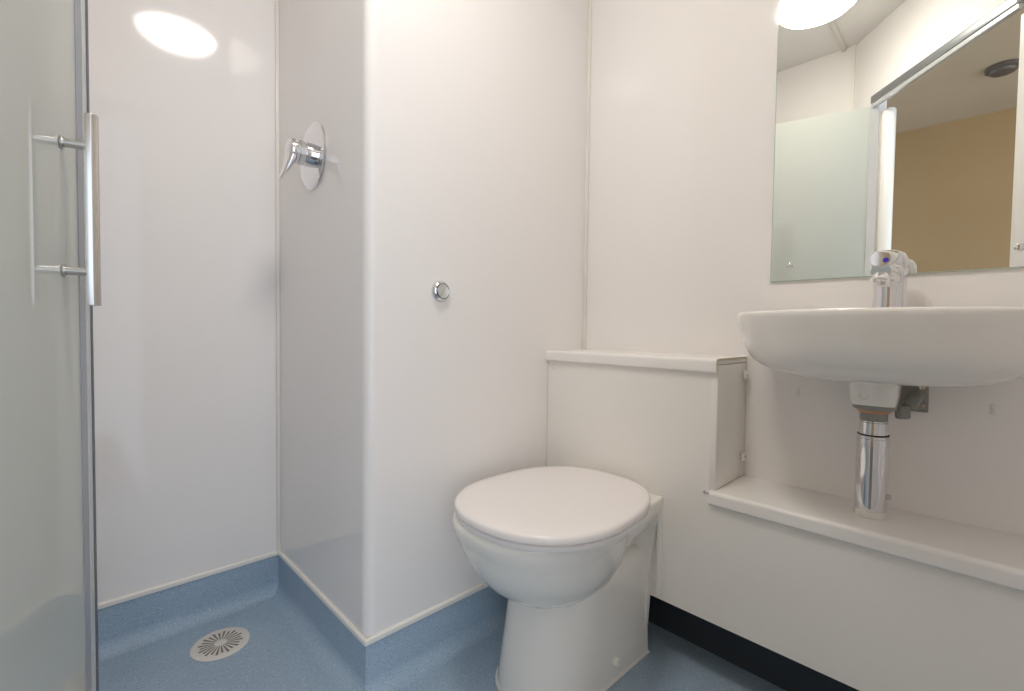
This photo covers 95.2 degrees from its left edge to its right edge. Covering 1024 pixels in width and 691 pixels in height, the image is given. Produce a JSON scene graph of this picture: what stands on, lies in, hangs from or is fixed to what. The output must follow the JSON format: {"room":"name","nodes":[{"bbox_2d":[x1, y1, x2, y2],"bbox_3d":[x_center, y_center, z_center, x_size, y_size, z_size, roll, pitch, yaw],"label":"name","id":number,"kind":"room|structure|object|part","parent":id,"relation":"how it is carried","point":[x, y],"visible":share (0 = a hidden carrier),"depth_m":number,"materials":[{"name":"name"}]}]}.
{"room":"bathroom","nodes":[
{"label":"bathroom","id":0,"kind":"room"},
{"bbox_2d":[88,0,276,602],"bbox_3d":[-1.019,-0.339,1.229,0.748,2.270,0.045,-1,3,-44],"label":"wall","id":1,"kind":"structure","parent":0,"point":[182,92],"depth_m":1.31,"materials":[{"name":"white plastic"}]},
{"bbox_2d":[98,551,277,609],"bbox_3d":[-1.014,0.669,1.243,0.748,0.014,0.008,-1,3,-44],"label":"trim","id":2,"kind":"structure","parent":1,"relation":"attached to","point":[145,592],"depth_m":1.32,"materials":[{"name":"white plastic"}]},
{"bbox_2d":[98,555,278,662],"bbox_3d":[-1.003,0.736,1.233,0.748,0.123,0.042,-1,3,-44],"label":"baseboard","id":3,"kind":"structure","parent":1,"relation":"attached to","point":[126,627],"depth_m":1.32,"materials":[{"name":"blue plastic"}]},
{"bbox_2d":[275,0,280,553],"bbox_3d":[-0.734,-0.406,1.464,0.010,2.143,0.010,-1,3,-44],"label":"trim","id":4,"kind":"structure","parent":1,"relation":"attached to","point":[277,169],"depth_m":1.47,"materials":[{"name":"white plastic"}]},
{"bbox_2d":[279,0,361,630],"bbox_3d":[-0.519,-0.334,1.282,0.045,2.270,0.573,-1,3,-44],"label":"wall","id":5,"kind":"structure","parent":0,"point":[320,41],"depth_m":1.23,"materials":[{"name":"white plastic"}]},
{"bbox_2d":[279,121,326,189],"bbox_3d":[-0.566,-0.510,1.232,0.088,0.178,0.178,-1,3,-44],"label":"shower mixer","id":6,"kind":"object","parent":5,"relation":"attached to","point":[310,153],"visible":1,"depth_m":1.22,"materials":[{"name":"silver metal"}]},
{"bbox_3d":[-0.580,-0.485,1.220,0.051,0.112,0.063,-1,3,-44],"label":"lever","id":7,"kind":"part","parent":6,"relation":"part of","materials":[{"name":"silver metal"}]},
{"bbox_3d":[-0.537,-0.510,1.259,0.008,0.178,0.178,-1,3,-44],"label":"wall plate","id":8,"kind":"part","parent":6,"relation":"part of","materials":[{"name":"silver metal"}]},
{"bbox_2d":[270,556,365,690],"bbox_3d":[-0.543,0.741,1.265,0.042,0.123,0.635,-1,3,-44],"label":"baseboard","id":9,"kind":"structure","parent":5,"relation":"attached to","point":[341,656],"depth_m":1.23,"materials":[{"name":"blue plastic"}]},
{"bbox_2d":[278,551,365,645],"bbox_3d":[-0.542,0.673,1.287,0.008,0.014,0.600,-1,3,-44],"label":"trim","id":10,"kind":"structure","parent":5,"relation":"attached to","point":[322,597],"depth_m":1.23,"materials":[{"name":"white plastic"}]},
{"bbox_2d":[360,0,379,637],"bbox_3d":[-0.322,-0.387,1.065,0.031,2.142,0.031,-1,3,-44],"label":"trim","id":11,"kind":"structure","parent":5,"relation":"attached to","point":[370,167],"depth_m":1.06,"materials":[{"name":"white plastic"}]},
{"bbox_2d":[99,602,785,690],"bbox_3d":[-0.024,0.844,0.793,1.544,0.040,2.040,-1,3,-44],"label":"floor","id":12,"kind":"structure","parent":0,"point":[273,658],"depth_m":1.17,"materials":[{"name":"blue plastic"}]},
{"bbox_2d":[190,627,249,661],"bbox_3d":[-0.780,0.797,1.252,0.136,0.004,0.136,-1,3,-44],"label":"floor drain","id":13,"kind":"object","parent":12,"relation":"on","point":[225,642],"visible":1,"depth_m":1.25,"materials":[{"name":"white plastic"}]},
{"bbox_2d":[453,466,662,690],"bbox_3d":[0.108,0.583,1.140,0.506,0.462,0.413,-1,3,-44],"label":"toilet","id":14,"kind":"object","parent":12,"relation":"on","point":[570,549],"visible":1,"depth_m":1.05,"materials":[{"name":"white ceramic"}]},
{"bbox_3d":[0.104,0.383,1.127,0.485,0.012,0.409,-1,3,-44],"label":"seat","id":15,"kind":"part","parent":14,"relation":"part of","materials":[{"name":"white plastic"}]},
{"bbox_3d":[0.104,0.364,1.126,0.489,0.022,0.413,-1,3,-44],"label":"lid","id":16,"kind":"part","parent":14,"relation":"part of","materials":[{"name":"white plastic"}]},
{"bbox_2d":[378,0,587,632],"bbox_3d":[-0.045,-0.330,1.346,0.776,2.270,0.045,-1,3,-44],"label":"wall","id":17,"kind":"structure","parent":0,"point":[483,102],"depth_m":1.25,"materials":[{"name":"white"}]},
{"bbox_2d":[365,582,487,646],"bbox_3d":[-0.049,0.678,1.350,0.804,0.014,0.008,-1,3,-44],"label":"trim","id":18,"kind":"structure","parent":17,"relation":"attached to","point":[415,618],"depth_m":1.18,"materials":[{"name":"white plastic"}]},
{"bbox_2d":[365,586,507,690],"bbox_3d":[-0.051,0.745,1.328,0.838,0.123,0.042,-1,3,-44],"label":"baseboard","id":19,"kind":"structure","parent":17,"relation":"attached to","point":[396,661],"depth_m":1.20,"materials":[{"name":"blue plastic"}]},
{"bbox_2d":[431,281,449,301],"bbox_3d":[-0.177,-0.137,1.184,0.055,0.055,0.016,-1,3,-44],"label":"button","id":20,"kind":"object","parent":17,"relation":"attached to","point":[440,290],"visible":1,"depth_m":1.18,"materials":[{"name":"silver metal"}]},
{"bbox_2d":[547,361,1023,690],"bbox_3d":[0.618,0.371,0.979,0.021,0.598,1.443,-1,3,-44],"label":"panel","id":21,"kind":"object","parent":17,"relation":"attached to","point":[864,619],"visible":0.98,"depth_m":1.02,"materials":[{"name":"white plastic"}]},
{"bbox_2d":[546,349,746,372],"bbox_3d":[0.362,0.038,1.351,0.192,0.034,0.533,-1,3,-44],"label":"shelf","id":22,"kind":"object","parent":21,"relation":"on","point":[653,360],"visible":1,"depth_m":1.25,"materials":[{"name":"white plastic"}]},
{"bbox_2d":[648,595,858,690],"bbox_3d":[0.715,0.675,1.053,0.008,0.300,1.395,-1,3,-44],"label":"trim","id":23,"kind":"structure","parent":21,"relation":"attached to","point":[775,668],"depth_m":1.19,"materials":[{"name":"black plastic"}]},
{"bbox_2d":[586,0,1023,536],"bbox_3d":[0.768,-0.311,1.094,0.045,2.270,1.447,-1,3,-44],"label":"wall","id":24,"kind":"structure","parent":0,"point":[683,99],"depth_m":1.25,"materials":[{"name":"white"}]},
{"bbox_2d":[582,0,591,348],"bbox_3d":[0.257,-0.729,1.579,0.008,1.480,0.012,-1,3,-44],"label":"trim","id":25,"kind":"structure","parent":24,"relation":"attached to","point":[589,1],"depth_m":1.58,"materials":[{"name":"white plastic"}]},
{"bbox_2d":[708,475,1023,591],"bbox_3d":[0.856,0.375,0.846,0.192,0.034,0.923,-1,3,-44],"label":"shelf","id":26,"kind":"object","parent":24,"relation":"attached to","point":[991,556],"visible":0.96,"depth_m":0.91,"materials":[{"name":"white plastic"}]},
{"bbox_2d":[708,362,746,489],"bbox_3d":[0.543,0.194,1.173,0.182,0.298,0.018,-1,3,-44],"label":"panel","id":27,"kind":"object","parent":26,"relation":"on","point":[728,386],"visible":0.98,"depth_m":1.15,"materials":[{"name":"white plastic"}]},
{"bbox_2d":[741,452,745,460],"bbox_3d":[0.602,0.289,1.215,0.018,0.022,0.010,-1,3,-44],"label":"block","id":28,"kind":"object","parent":27,"relation":"attached to","point":[743,455],"visible":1,"depth_m":1.21,"materials":[{"name":"white plastic"}]},
{"bbox_2d":[743,370,748,378],"bbox_3d":[0.605,0.075,1.208,0.018,0.022,0.010,-1,3,-44],"label":"block","id":29,"kind":"object","parent":27,"relation":"attached to","point":[745,373],"visible":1,"depth_m":1.20,"materials":[{"name":"white plastic"}]},
{"bbox_2d":[852,404,896,519],"bbox_3d":[0.746,0.236,0.969,0.074,0.232,0.074,-1,3,-44],"label":"pipe","id":30,"kind":"object","parent":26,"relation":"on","point":[871,496],"visible":0.98,"depth_m":0.95,"materials":[{"name":"silver metal"}]},
{"bbox_2d":[857,409,890,413],"bbox_3d":[0.747,0.135,0.965,0.055,0.005,0.055,-1,3,-44],"label":"washer","id":31,"kind":"object","parent":30,"relation":"in","point":[862,411],"depth_m":0.94,"materials":[{"name":"brown rubber"}]},
{"bbox_2d":[736,307,1023,407],"bbox_3d":[0.683,0.029,0.890,0.368,0.185,0.498,-1,3,-44],"label":"washbasin","id":32,"kind":"object","parent":24,"relation":"attached to","point":[880,351],"visible":1,"depth_m":0.75,"materials":[{"name":"white ceramic"}]},
{"bbox_2d":[870,250,908,307],"bbox_3d":[0.750,-0.127,0.935,0.126,0.135,0.062,-1,3,-44],"label":"tap","id":33,"kind":"object","parent":32,"relation":"on","point":[889,271],"visible":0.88,"depth_m":0.93,"materials":[{"name":"silver metal"}]},
{"bbox_3d":[0.742,-0.171,0.927,0.104,0.040,0.039,-1,3,-44],"label":"lever","id":34,"kind":"part","parent":33,"relation":"part of","materials":[{"name":"silver metal"}]},
{"bbox_3d":[0.747,-0.136,0.933,0.093,0.056,0.044,-1,3,-44],"label":"spout","id":35,"kind":"part","parent":33,"relation":"part of","materials":[{"name":"silver metal"}]},
{"bbox_2d":[770,0,1023,281],"bbox_3d":[0.817,-0.522,0.997,0.012,0.741,0.467,-1,3,-44],"label":"mirror","id":36,"kind":"object","parent":24,"relation":"attached to","point":[899,124],"visible":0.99,"depth_m":0.99,"materials":[{"name":"silver glass"}]},
{"bbox_2d":[894,386,928,418],"bbox_3d":[0.820,0.115,0.961,0.075,0.071,0.049,-1,3,-44],"label":"bracket","id":37,"kind":"object","parent":24,"relation":"attached to","point":[912,398],"visible":0.84,"depth_m":0.97,"materials":[{"name":"grey metal"}]},
{"bbox_3d":[0.826,0.116,0.965,0.057,0.038,0.028,-1,2,-38],"label":"arm","id":38,"kind":"part","parent":37,"relation":"part of","materials":[{"name":"grey metal"}]},
{"bbox_2d":[989,410,997,415],"bbox_3d":[0.928,0.130,0.902,0.003,0.011,0.011,-1,3,-44],"label":"cap","id":39,"kind":"object","parent":24,"relation":"attached to","point":[992,412],"visible":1,"depth_m":0.90,"materials":[{"name":"white plastic"}]},
{"bbox_2d":[990,403,997,408],"bbox_3d":[0.929,0.117,0.901,0.003,0.011,0.011,-1,3,-44],"label":"cap","id":40,"kind":"object","parent":24,"relation":"attached to","point":[993,406],"visible":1,"depth_m":0.90,"materials":[{"name":"white plastic"}]},
{"bbox_3d":[-0.461,-0.297,0.172,0.143,2.270,0.135,-1,3,-44],"label":"wall","id":41,"kind":"structure","parent":0,"visible":0},
{"bbox_2d":[0,0,100,690],"bbox_3d":[-0.494,-0.122,0.430,0.055,1.902,0.648,0,2,-25],"label":"shower door","id":42,"kind":"structure","parent":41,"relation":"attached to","point":[50,253],"depth_m":0.58,"materials":[{"name":"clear glass"}]},
{"bbox_3d":[-0.570,-0.183,0.637,0.013,0.257,0.015,0,2,-27],"label":"handle","id":43,"kind":"part","parent":42,"relation":"part of","materials":[{"name":"silver metal"}]}
]}

